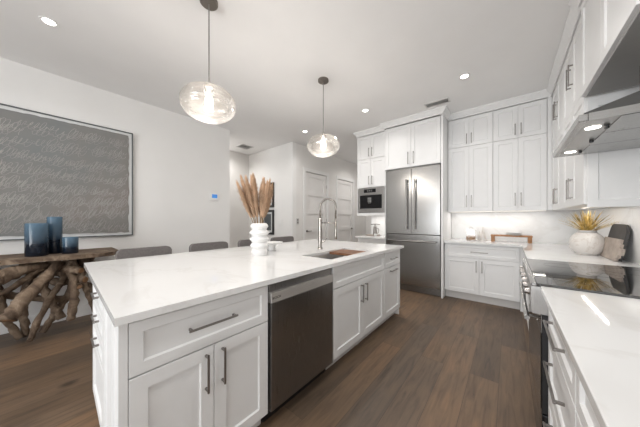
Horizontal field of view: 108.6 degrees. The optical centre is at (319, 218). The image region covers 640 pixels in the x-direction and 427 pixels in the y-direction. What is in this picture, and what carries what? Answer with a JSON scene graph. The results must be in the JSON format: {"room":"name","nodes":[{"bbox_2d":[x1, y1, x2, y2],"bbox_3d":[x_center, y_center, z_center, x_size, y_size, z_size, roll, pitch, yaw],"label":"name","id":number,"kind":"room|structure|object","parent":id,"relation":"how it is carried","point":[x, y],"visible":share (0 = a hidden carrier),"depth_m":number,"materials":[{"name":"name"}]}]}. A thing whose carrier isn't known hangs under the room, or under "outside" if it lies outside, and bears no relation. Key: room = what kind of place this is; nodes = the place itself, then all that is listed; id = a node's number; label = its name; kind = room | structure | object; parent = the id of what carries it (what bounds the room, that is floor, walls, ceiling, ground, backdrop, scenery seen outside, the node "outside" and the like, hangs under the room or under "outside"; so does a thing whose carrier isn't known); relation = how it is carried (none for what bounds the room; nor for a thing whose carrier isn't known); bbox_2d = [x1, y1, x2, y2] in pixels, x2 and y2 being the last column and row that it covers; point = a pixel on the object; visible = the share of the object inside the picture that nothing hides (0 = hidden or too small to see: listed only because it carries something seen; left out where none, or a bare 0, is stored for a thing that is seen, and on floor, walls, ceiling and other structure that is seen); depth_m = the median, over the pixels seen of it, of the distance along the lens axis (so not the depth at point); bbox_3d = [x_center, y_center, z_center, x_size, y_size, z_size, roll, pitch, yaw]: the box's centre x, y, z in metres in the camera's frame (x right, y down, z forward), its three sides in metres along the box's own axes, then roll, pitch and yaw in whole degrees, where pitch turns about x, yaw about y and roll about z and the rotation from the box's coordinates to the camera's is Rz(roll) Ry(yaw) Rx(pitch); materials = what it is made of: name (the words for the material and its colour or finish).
{"room":"kitchen","nodes":[
{"label":"kitchen","id":0,"kind":"room"},
{"bbox_2d":[0,57,229,315],"bbox_3d":[-4.086,-0.255,1.927,0.120,3.050,7.030,0,0,39],"label":"wall","id":1,"kind":"structure","parent":0,"point":[179,160],"depth_m":3.62,"materials":[{"name":"paint"}]},
{"bbox_2d":[0,304,92,334],"bbox_3d":[-3.995,1.200,1.930,0.016,0.140,6.910,0,0,39],"label":"baseboard","id":2,"kind":"structure","parent":1,"relation":"attached to","point":[83,310],"depth_m":2.81,"materials":[{"name":"paint"}]},
{"bbox_2d":[0,103,132,240],"bbox_3d":[-3.511,-0.511,2.495,0.045,1.498,2.338,0,0,39],"label":"artwork","id":3,"kind":"object","parent":1,"relation":"attached to","point":[81,173],"visible":0.98,"depth_m":2.87,"materials":[{"name":"fabric"}]},
{"bbox_2d":[210,194,217,199],"bbox_3d":[-1.998,-0.415,4.353,0.024,0.120,0.150,0,0,39],"label":"thermostat","id":4,"kind":"object","parent":1,"relation":"attached to","point":[212,196],"visible":1,"depth_m":4.34,"materials":[{"name":"white plastic"}]},
{"bbox_2d":[230,151,248,247],"bbox_3d":[-2.437,-0.255,5.950,0.120,3.050,1.280,0,0,39],"label":"wall","id":5,"kind":"structure","parent":0,"point":[239,162],"depth_m":6.14,"materials":[{"name":"paint"}]},
{"bbox_2d":[0,289,539,426],"bbox_3d":[-1.041,1.300,2.655,6.820,0.060,12.020,0,0,39],"label":"floor","id":6,"kind":"structure","parent":0,"point":[448,361],"depth_m":1.85,"materials":[{"name":"brown wood"}]},
{"bbox_2d":[0,247,117,341],"bbox_3d":[-3.183,0.823,2.149,0.873,0.866,1.980,0,0,39],"label":"console","id":7,"kind":"object","parent":6,"relation":"on","point":[71,273],"visible":0.88,"depth_m":2.42,"materials":[{"name":"brown wood"}]},
{"bbox_2d":[24,223,48,256],"bbox_3d":[-2.996,0.217,2.434,0.166,0.344,0.166,0,0,39],"label":"vase","id":8,"kind":"object","parent":7,"relation":"on","point":[36,235],"visible":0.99,"depth_m":2.38,"materials":[{"name":"blue glass"}]},
{"bbox_2d":[46,217,62,253],"bbox_3d":[-3.008,0.182,2.608,0.120,0.414,0.120,0,0,39],"label":"vase","id":9,"kind":"object","parent":7,"relation":"on","point":[55,223],"visible":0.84,"depth_m":2.57,"materials":[{"name":"blue glass"}]},
{"bbox_2d":[62,237,78,253],"bbox_3d":[-2.844,0.297,2.619,0.132,0.184,0.132,0,0,39],"label":"vase","id":10,"kind":"object","parent":7,"relation":"on","point":[70,245],"visible":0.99,"depth_m":2.58,"materials":[{"name":"blue glass"}]},
{"bbox_2d":[90,286,102,426],"bbox_3d":[-0.470,0.828,2.434,0.582,0.884,2.789,0,0,39],"label":"base cabinet","id":11,"kind":"object","parent":6,"relation":"on","point":[97,317],"visible":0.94,"depth_m":1.37,"materials":[{"name":"paint"}]},
{"bbox_2d":[84,239,403,326],"bbox_3d":[-0.412,0.370,2.444,1.570,0.030,2.917,0,0,39],"label":"countertop","id":12,"kind":"structure","parent":11,"relation":"on","point":[130,290],"depth_m":1.50,"materials":[{"name":"white stone"}]},
{"bbox_2d":[249,223,269,255],"bbox_3d":[-0.599,0.198,2.272,0.200,0.313,0.200,0,0,39],"label":"vase","id":13,"kind":"object","parent":12,"relation":"on","point":[259,232],"visible":0.99,"depth_m":2.21,"materials":[{"name":"white ceramic"}]},
{"bbox_2d":[236,181,252,221],"bbox_3d":[-0.730,-0.113,2.261,0.206,0.550,0.104,0,0,-28],"label":"stem","id":14,"kind":"object","parent":13,"relation":"in","point":[241,193],"visible":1,"depth_m":2.24,"materials":[{"name":"beige plant"}]},
{"bbox_2d":[240,176,254,222],"bbox_3d":[-0.715,-0.152,2.295,0.205,0.629,0.091,0,0,13],"label":"stem","id":15,"kind":"object","parent":13,"relation":"in","point":[241,178],"visible":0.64,"depth_m":2.29,"materials":[{"name":"beige plant"}]},
{"bbox_2d":[244,175,255,222],"bbox_3d":[-0.663,-0.135,2.213,0.145,0.593,0.096,0,0,-26],"label":"stem","id":16,"kind":"object","parent":13,"relation":"in","point":[247,184],"visible":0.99,"depth_m":2.20,"materials":[{"name":"beige plant"}]},
{"bbox_2d":[251,172,259,222],"bbox_3d":[-0.626,-0.146,2.211,0.109,0.614,0.109,0,0,-29],"label":"stem","id":17,"kind":"object","parent":13,"relation":"in","point":[253,177],"visible":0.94,"depth_m":2.20,"materials":[{"name":"beige plant"}]},
{"bbox_2d":[251,176,259,214],"bbox_3d":[-0.624,-0.135,2.226,0.108,0.592,0.106,0,0,-30],"label":"stem","id":18,"kind":"object","parent":13,"relation":"in","point":[254,176],"visible":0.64,"depth_m":2.21,"materials":[{"name":"beige plant"}]},
{"bbox_2d":[259,177,265,222],"bbox_3d":[-0.554,-0.125,2.219,0.122,0.573,0.107,0,0,39],"label":"stem","id":19,"kind":"object","parent":13,"relation":"in","point":[263,184],"visible":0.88,"depth_m":2.20,"materials":[{"name":"beige plant"}]},
{"bbox_2d":[261,180,268,222],"bbox_3d":[-0.539,-0.113,2.211,0.121,0.550,0.090,0,0,10],"label":"stem","id":20,"kind":"object","parent":13,"relation":"in","point":[265,191],"visible":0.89,"depth_m":2.19,"materials":[{"name":"beige plant"}]},
{"bbox_2d":[262,178,270,222],"bbox_3d":[-0.523,-0.123,2.224,0.154,0.569,0.095,0,0,39],"label":"stem","id":21,"kind":"object","parent":13,"relation":"in","point":[268,188],"visible":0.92,"depth_m":2.20,"materials":[{"name":"beige plant"}]},
{"bbox_2d":[263,182,273,222],"bbox_3d":[-0.525,-0.113,2.314,0.094,0.550,0.136,0,0,39],"label":"stem","id":22,"kind":"object","parent":13,"relation":"in","point":[271,186],"visible":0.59,"depth_m":2.31,"materials":[{"name":"beige plant"}]},
{"bbox_2d":[267,241,281,250],"bbox_3d":[-0.538,0.307,2.590,0.236,0.094,0.236,0,0,39],"label":"footed bowl","id":23,"kind":"object","parent":12,"relation":"on","point":[272,244],"visible":0.81,"depth_m":2.56,"materials":[{"name":"white ceramic"}]},
{"bbox_2d":[318,198,336,248],"bbox_3d":[0.094,0.054,2.675,0.238,0.602,0.133,0,0,39],"label":"faucet","id":24,"kind":"object","parent":12,"relation":"on","point":[320,222],"visible":1,"depth_m":2.68,"materials":[{"name":"silver metal"}]},
{"bbox_2d":[312,253,343,258],"bbox_3d":[0.195,0.474,2.415,0.379,0.177,0.764,0,0,39],"label":"sink","id":25,"kind":"object","parent":12,"relation":"in","point":[325,256],"visible":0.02,"depth_m":2.58,"materials":[{"name":"metal"}]},
{"bbox_2d":[329,249,365,255],"bbox_3d":[0.332,0.380,2.582,0.349,0.025,0.292,0,0,39],"label":"cutting board","id":26,"kind":"object","parent":12,"relation":"on","point":[345,252],"visible":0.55,"depth_m":2.54,"materials":[{"name":"brown wood"}]},
{"bbox_2d":[103,306,127,426],"bbox_3d":[-0.931,0.828,1.032,0.519,0.884,0.030,0,0,41],"label":"decorative panel","id":27,"kind":"object","parent":6,"relation":"on","point":[117,336],"visible":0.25,"depth_m":0.98,"materials":[{"name":"paint"}]},
{"bbox_2d":[116,246,171,259],"bbox_3d":[-1.664,0.785,2.280,0.505,0.971,0.470,0,0,39],"label":"counter stool","id":28,"kind":"object","parent":6,"relation":"on","point":[157,250],"visible":0.09,"depth_m":2.38,"materials":[{"name":"grey fabric"}]},
{"bbox_2d":[106,285,267,426],"bbox_3d":[-0.698,0.828,1.274,0.534,0.884,0.656,0,0,39],"label":"base cabinet","id":29,"kind":"object","parent":6,"relation":"on","point":[205,364],"visible":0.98,"depth_m":1.08,"materials":[{"name":"paint"}]},
{"bbox_2d":[189,241,227,251],"bbox_3d":[-1.238,0.785,2.797,0.505,0.971,0.470,0,0,39],"label":"counter stool","id":30,"kind":"object","parent":6,"relation":"on","point":[193,247],"visible":0.09,"depth_m":2.90,"materials":[{"name":"grey fabric"}]},
{"bbox_2d":[238,239,251,246],"bbox_3d":[-0.829,0.785,3.296,0.505,0.971,0.470,0,0,39],"label":"counter stool","id":31,"kind":"object","parent":6,"relation":"on","point":[247,242],"visible":0.06,"depth_m":3.29,"materials":[{"name":"grey fabric"}]},
{"bbox_2d":[270,236,293,241],"bbox_3d":[-0.461,0.785,3.744,0.505,0.971,0.470,0,0,39],"label":"counter stool","id":32,"kind":"object","parent":6,"relation":"on","point":[285,238],"visible":0.06,"depth_m":3.88,"materials":[{"name":"grey fabric"}]},
{"bbox_2d":[261,268,332,422],"bbox_3d":[-0.291,0.830,1.787,0.511,0.880,0.636,0,0,39],"label":"dishwasher","id":33,"kind":"object","parent":6,"relation":"on","point":[300,309],"visible":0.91,"depth_m":1.56,"materials":[{"name":"grey metal"}]},
{"bbox_2d":[325,253,383,369],"bbox_3d":[0.246,0.834,2.422,0.534,0.872,1.003,0,0,39],"label":"base cabinet","id":34,"kind":"object","parent":6,"relation":"on","point":[358,286],"visible":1,"depth_m":2.18,"materials":[{"name":"paint"}]},
{"bbox_2d":[358,238,384,243],"bbox_3d":[1.192,0.828,4.797,0.610,0.884,0.614,0,0,39],"label":"base cabinet","id":35,"kind":"object","parent":6,"relation":"on","point":[363,240],"visible":0.09,"depth_m":4.58,"materials":[{"name":"paint"}]},
{"bbox_2d":[355,235,384,238],"bbox_3d":[1.179,0.370,4.807,0.638,0.030,0.634,0,0,39],"label":"countertop","id":36,"kind":"structure","parent":35,"relation":"on","point":[361,236],"depth_m":4.67,"materials":[{"name":"white stone"}]},
{"bbox_3d":[1.139,0.344,4.953,0.260,0.021,0.180,0,0,39],"label":"serving tray","id":37,"kind":"object","parent":36,"relation":"on","visible":0},
{"bbox_2d":[371,224,379,234],"bbox_3d":[1.185,0.215,4.915,0.202,0.234,0.090,0,0,39],"label":"press","id":38,"kind":"object","parent":37,"relation":"on","point":[374,228],"visible":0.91,"depth_m":4.89,"materials":[{"name":"silver metal"}]},
{"bbox_2d":[378,249,399,326],"bbox_3d":[0.725,0.828,3.006,0.534,0.884,0.493,0,0,39],"label":"base cabinet","id":39,"kind":"object","parent":6,"relation":"on","point":[391,269],"visible":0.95,"depth_m":2.85,"materials":[{"name":"paint"}]},
{"bbox_2d":[385,164,440,296],"bbox_3d":[1.770,0.188,4.261,0.955,2.165,0.728,0,0,39],"label":"refrigerator","id":40,"kind":"object","parent":6,"relation":"on","point":[413,195],"depth_m":3.95,"materials":[{"name":"silver metal"}]},
{"bbox_2d":[441,114,450,297],"bbox_3d":[2.172,-0.203,3.949,0.027,2.945,0.700,0,0,39],"label":"end panel","id":41,"kind":"object","parent":6,"relation":"on","point":[445,215],"visible":0.53,"depth_m":3.76,"materials":[{"name":"paint"}]},
{"bbox_2d":[445,243,519,309],"bbox_3d":[2.565,0.828,3.668,0.928,0.884,0.614,0,0,39],"label":"base cabinet","id":42,"kind":"object","parent":6,"relation":"on","point":[488,274],"visible":1,"depth_m":3.42,"materials":[{"name":"paint"}]},
{"bbox_2d":[520,247,524,311],"bbox_3d":[2.779,0.828,3.154,0.050,0.884,0.018,0,0,39],"label":"cabinet filler","id":43,"kind":"object","parent":6,"relation":"on","point":[522,255],"visible":0.36,"depth_m":3.15,"materials":[{"name":"paint"}]},
{"bbox_2d":[526,294,528,329],"bbox_3d":[2.517,0.828,2.368,0.634,0.884,1.443,0,0,39],"label":"base cabinet","id":44,"kind":"object","parent":6,"relation":"on","point":[527,297],"visible":0.02,"depth_m":2.48,"materials":[{"name":"paint"}]},
{"bbox_2d":[444,238,639,267],"bbox_3d":[2.377,0.370,2.901,1.610,0.030,2.097,0,0,39],"label":"countertop","id":45,"kind":"structure","parent":44,"relation":"on","point":[534,250],"depth_m":2.44,"materials":[{"name":"white stone"}]},
{"bbox_2d":[465,228,476,240],"bbox_3d":[2.517,0.244,3.834,0.142,0.220,0.142,0,0,39],"label":"glass canister","id":46,"kind":"object","parent":45,"relation":"on","point":[472,238],"visible":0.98,"depth_m":3.79,"materials":[{"name":"clear glass"}]},
{"bbox_2d":[480,227,485,240],"bbox_3d":[2.657,0.244,3.745,0.086,0.220,0.086,0,0,39],"label":"bottle","id":47,"kind":"object","parent":45,"relation":"on","point":[483,236],"visible":1,"depth_m":3.72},
{"bbox_2d":[491,234,532,242],"bbox_3d":[2.942,0.301,3.549,0.490,0.106,0.180,0,0,39],"label":"wooden riser","id":48,"kind":"object","parent":45,"relation":"on","point":[529,237],"visible":0.99,"depth_m":3.46,"materials":[{"name":"brown wood"}]},
{"bbox_2d":[569,230,604,255],"bbox_3d":[2.660,0.233,2.292,0.247,0.242,0.247,0,0,39],"label":"round vase","id":49,"kind":"object","parent":45,"relation":"on","point":[582,242],"visible":0.92,"depth_m":2.23,"materials":[{"name":"white ceramic"}]},
{"bbox_2d":[561,210,616,230],"bbox_3d":[2.638,0.044,2.330,0.429,0.303,0.500,0,0,39],"label":"grass plant","id":50,"kind":"object","parent":49,"relation":"in","point":[587,224],"visible":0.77,"depth_m":2.26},
{"bbox_2d":[600,237,625,261],"bbox_3d":[2.571,0.261,2.022,0.051,0.186,0.490,0,0,39],"label":"cutting board","id":51,"kind":"object","parent":45,"relation":"on","point":[613,249],"visible":0.97,"depth_m":1.98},
{"bbox_2d":[608,224,629,261],"bbox_3d":[2.647,0.200,2.058,0.072,0.309,0.440,0,0,39],"label":"cutting board","id":52,"kind":"object","parent":45,"relation":"on","point":[618,231],"visible":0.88,"depth_m":1.96,"materials":[{"name":"grey wood"}]},
{"bbox_2d":[543,309,576,426],"bbox_3d":[1.208,0.828,0.775,0.634,0.884,0.639,0,0,39],"label":"base cabinet","id":53,"kind":"object","parent":6,"relation":"on","point":[561,372],"visible":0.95,"depth_m":0.94,"materials":[{"name":"paint"}]},
{"bbox_2d":[519,258,639,426],"bbox_3d":[1.718,0.807,1.429,0.709,0.926,1.006,0,0,39],"label":"range","id":54,"kind":"object","parent":6,"relation":"on","point":[621,281],"visible":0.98,"depth_m":1.33,"materials":[{"name":"black glass"}]},
{"bbox_2d":[526,258,639,298],"bbox_3d":[1.737,0.352,1.413,0.660,0.016,1.006,0,0,39],"label":"cooktop","id":55,"kind":"object","parent":54,"relation":"in","point":[621,281],"depth_m":1.35,"materials":[{"name":"glass"}]},
{"bbox_2d":[576,372,599,426],"bbox_3d":[0.800,0.828,0.279,0.634,0.884,0.636,0,0,39],"label":"base cabinet","id":56,"kind":"object","parent":6,"relation":"on","point":[585,415],"visible":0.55,"depth_m":0.65,"materials":[{"name":"paint"}]},
{"bbox_3d":[0.342,0.828,-0.279,0.634,0.884,0.801,0,0,39],"label":"cabinet","id":57,"kind":"object","parent":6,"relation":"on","visible":0},
{"bbox_2d":[541,286,639,426],"bbox_3d":[0.744,0.370,0.189,0.650,0.030,2.137,0,0,39],"label":"countertop","id":58,"kind":"structure","parent":57,"relation":"on","point":[600,333],"depth_m":0.64,"materials":[{"name":"white stone"}]},
{"bbox_2d":[249,142,295,240],"bbox_3d":[-1.316,-0.255,5.935,1.870,3.050,0.120,0,0,39],"label":"wall","id":59,"kind":"structure","parent":0,"point":[278,164],"depth_m":5.56,"materials":[{"name":"paint"}]},
{"bbox_2d":[261,210,273,234],"bbox_3d":[-1.329,0.080,5.848,0.480,0.620,0.028,0,0,39],"label":"framed picture","id":60,"kind":"object","parent":59,"relation":"attached to","point":[269,219],"visible":0.49,"depth_m":5.77,"materials":[{"name":"black plastic"}]},
{"bbox_2d":[264,214,270,229],"bbox_3d":[-1.331,0.080,5.847,0.270,0.410,0.002,0,0,39],"label":"print","id":61,"kind":"object","parent":60,"relation":"attached to","point":[267,219],"depth_m":5.82},
{"bbox_2d":[265,182,273,207],"bbox_3d":[-1.329,-0.600,5.848,0.480,0.620,0.028,0,0,39],"label":"framed picture","id":62,"kind":"object","parent":59,"relation":"attached to","point":[272,199],"visible":0.32,"depth_m":5.71,"materials":[{"name":"black plastic"}]},
{"bbox_2d":[0,0,580,164],"bbox_3d":[-1.041,-1.820,2.655,6.820,0.080,12.020,0,0,39],"label":"ceiling","id":63,"kind":"structure","parent":0,"point":[390,59],"depth_m":2.46,"materials":[{"name":"paint"}]},
{"bbox_2d":[38,16,58,27],"bbox_3d":[-2.445,-1.777,2.073,0.124,0.004,0.124,0,0,39],"label":"recessed light","id":64,"kind":"object","parent":63,"relation":"in","point":[48,21],"visible":1,"depth_m":2.07,"materials":[{"name":"white plastic"}]},
{"bbox_2d":[179,0,235,123],"bbox_3d":[-0.906,-1.290,1.877,0.419,0.979,0.419,0,0,39],"label":"pendant lamp","id":65,"kind":"object","parent":63,"relation":"hanging from","point":[209,90],"visible":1,"depth_m":1.89,"materials":[{"name":"glass"}]},
{"bbox_2d":[236,144,252,149],"bbox_3d":[-1.847,-1.775,5.660,0.300,0.010,0.300,0,0,39],"label":"ceiling vent","id":66,"kind":"object","parent":63,"relation":"in","point":[243,146],"visible":1,"depth_m":5.64,"materials":[{"name":"metal"}]},
{"bbox_2d":[307,77,339,156],"bbox_3d":[0.043,-1.290,2.942,0.419,0.979,0.419,0,0,39],"label":"pendant lamp","id":67,"kind":"object","parent":63,"relation":"hanging from","point":[323,137],"visible":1,"depth_m":2.99,"materials":[{"name":"glass"}]},
{"bbox_2d":[424,97,450,107],"bbox_3d":[1.794,-1.775,3.522,0.340,0.010,0.150,0,0,39],"label":"ceiling vent","id":68,"kind":"object","parent":63,"relation":"in","point":[445,100],"visible":1,"depth_m":3.51,"materials":[{"name":"metal"}]},
{"bbox_2d":[459,73,469,79],"bbox_3d":[1.801,-1.777,2.869,0.124,0.004,0.124,0,0,39],"label":"recessed light","id":69,"kind":"object","parent":63,"relation":"in","point":[466,75],"visible":1,"depth_m":2.87,"materials":[{"name":"white ceramic"}]},
{"bbox_2d":[296,143,365,241],"bbox_3d":[0.474,-0.255,6.736,0.120,3.050,3.390,0,0,39],"label":"wall","id":70,"kind":"structure","parent":0,"point":[332,165],"depth_m":6.38,"materials":[{"name":"paint"}]},
{"bbox_2d":[303,167,328,239],"bbox_3d":[-0.091,0.007,5.970,0.105,2.525,1.024,0,0,39],"label":"door","id":71,"kind":"structure","parent":70,"relation":"in","point":[314,185],"depth_m":5.92,"materials":[{"name":"paint"}]},
{"bbox_2d":[336,175,354,241],"bbox_3d":[0.779,0.007,7.029,0.105,2.525,1.024,0,0,39],"label":"door","id":72,"kind":"structure","parent":70,"relation":"in","point":[343,188],"depth_m":7.04,"materials":[{"name":"paint"}]},
{"bbox_2d":[366,216,370,233],"bbox_3d":[2.187,-0.255,7.599,1.670,3.050,0.120,0,0,39],"label":"wall","id":73,"kind":"structure","parent":0,"point":[368,218],"depth_m":7.94,"materials":[{"name":"paint"}]},
{"bbox_2d":[385,116,440,170],"bbox_3d":[1.781,-1.292,4.248,0.955,0.765,0.694,0,0,39],"label":"upper cabinet","id":74,"kind":"object","parent":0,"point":[415,144],"visible":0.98,"depth_m":3.98,"materials":[{"name":"paint"}]},
{"bbox_2d":[451,210,582,296],"bbox_3d":[2.460,-0.255,4.269,3.220,3.050,0.120,0,0,39],"label":"wall","id":75,"kind":"structure","parent":0,"point":[546,210],"depth_m":3.58,"materials":[{"name":"paint"}]},
{"bbox_2d":[357,189,384,215],"bbox_3d":[1.197,-0.346,4.805,0.616,0.563,0.615,0,0,39],"label":"machine housing","id":76,"kind":"object","parent":75,"relation":"attached to","point":[381,213],"visible":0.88,"depth_m":4.61,"materials":[{"name":"paint"}]},
{"bbox_2d":[358,186,384,212],"bbox_3d":[1.137,-0.371,4.729,0.568,0.503,0.480,0,0,39],"label":"coffee machine","id":77,"kind":"object","parent":76,"relation":"in","point":[370,200],"visible":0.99,"depth_m":4.54,"materials":[{"name":"silver metal"}]},
{"bbox_2d":[357,131,385,188],"bbox_3d":[1.186,-1.153,4.789,0.610,1.045,0.634,0,0,39],"label":"upper cabinet","id":78,"kind":"object","parent":75,"relation":"attached to","point":[371,171],"visible":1,"depth_m":4.56,"materials":[{"name":"paint"}]},
{"bbox_2d":[371,216,384,234],"bbox_3d":[1.403,-0.138,5.047,0.596,0.984,0.018,0,0,39],"label":"backsplash","id":79,"kind":"structure","parent":75,"relation":"attached to","point":[380,220],"depth_m":5.10,"materials":[{"name":"tile"}]},
{"bbox_2d":[353,0,582,137],"bbox_3d":[1.370,-1.728,3.012,3.268,0.101,3.166,0,0,39],"label":"trim","id":80,"kind":"structure","parent":75,"relation":"attached to","point":[574,13],"depth_m":3.35,"materials":[{"name":"paint"}]},
{"bbox_2d":[448,111,492,211],"bbox_3d":[2.534,-0.897,3.875,0.618,1.555,0.374,0,0,39],"label":"upper cabinet","id":81,"kind":"object","parent":75,"relation":"attached to","point":[470,139],"visible":1,"depth_m":3.75,"materials":[{"name":"paint"}]},
{"bbox_2d":[452,210,581,243],"bbox_3d":[3.029,0.118,3.711,1.591,0.474,0.017,0,0,39],"label":"backsplash","id":82,"kind":"structure","parent":75,"relation":"attached to","point":[544,226],"depth_m":3.61,"materials":[{"name":"tile"}]},
{"bbox_2d":[493,97,551,211],"bbox_3d":[3.024,-0.897,3.473,0.645,1.555,0.374,0,0,39],"label":"upper cabinet","id":83,"kind":"object","parent":75,"relation":"attached to","point":[519,131],"depth_m":3.34,"materials":[{"name":"paint"}]},
{"bbox_3d":[0.760,-0.255,-0.430,0.120,3.050,9.540,0,0,39],"label":"wall","id":84,"kind":"structure","parent":0,"visible":0},
{"bbox_2d":[552,67,609,210],"bbox_3d":[3.018,-0.895,2.727,0.359,1.560,0.843,0,0,39],"label":"upper cabinet","id":85,"kind":"object","parent":84,"relation":"attached to","point":[557,98],"visible":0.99,"depth_m":2.79,"materials":[{"name":"paint"}]},
{"bbox_2d":[553,91,639,157],"bbox_3d":[1.832,-0.715,1.394,0.500,0.448,0.910,0,0,39],"label":"range hood","id":86,"kind":"object","parent":84,"relation":"attached to","point":[615,125],"visible":1,"depth_m":1.31,"materials":[{"name":"metal"}]},
{"bbox_2d":[585,125,600,129],"bbox_3d":[1.516,-0.507,1.278,0.060,0.002,0.060,0,0,39],"label":"lamp","id":87,"kind":"object","parent":86,"relation":"on","point":[593,127],"depth_m":1.27,"materials":[{"name":"white"}]},
{"bbox_2d":[563,16,639,207],"bbox_3d":[2.463,-0.882,2.052,0.359,1.585,0.900,0,0,39],"label":"upper cabinet","id":88,"kind":"object","parent":84,"relation":"attached to","point":[574,105],"depth_m":1.77,"materials":[{"name":"paint"}]},
{"bbox_2d":[581,0,639,96],"bbox_3d":[1.855,-1.308,1.300,0.345,0.734,1.013,0,0,39],"label":"upper cabinet","id":89,"kind":"object","parent":84,"relation":"attached to","point":[610,29],"visible":1,"depth_m":1.43,"materials":[{"name":"paint"}]},
{"bbox_2d":[582,206,639,264],"bbox_3d":[1.938,-0.288,1.113,0.017,1.284,5.381,0,0,39],"label":"backsplash","id":90,"kind":"structure","parent":84,"relation":"attached to","point":[630,216],"depth_m":1.97,"materials":[{"name":"tile"}]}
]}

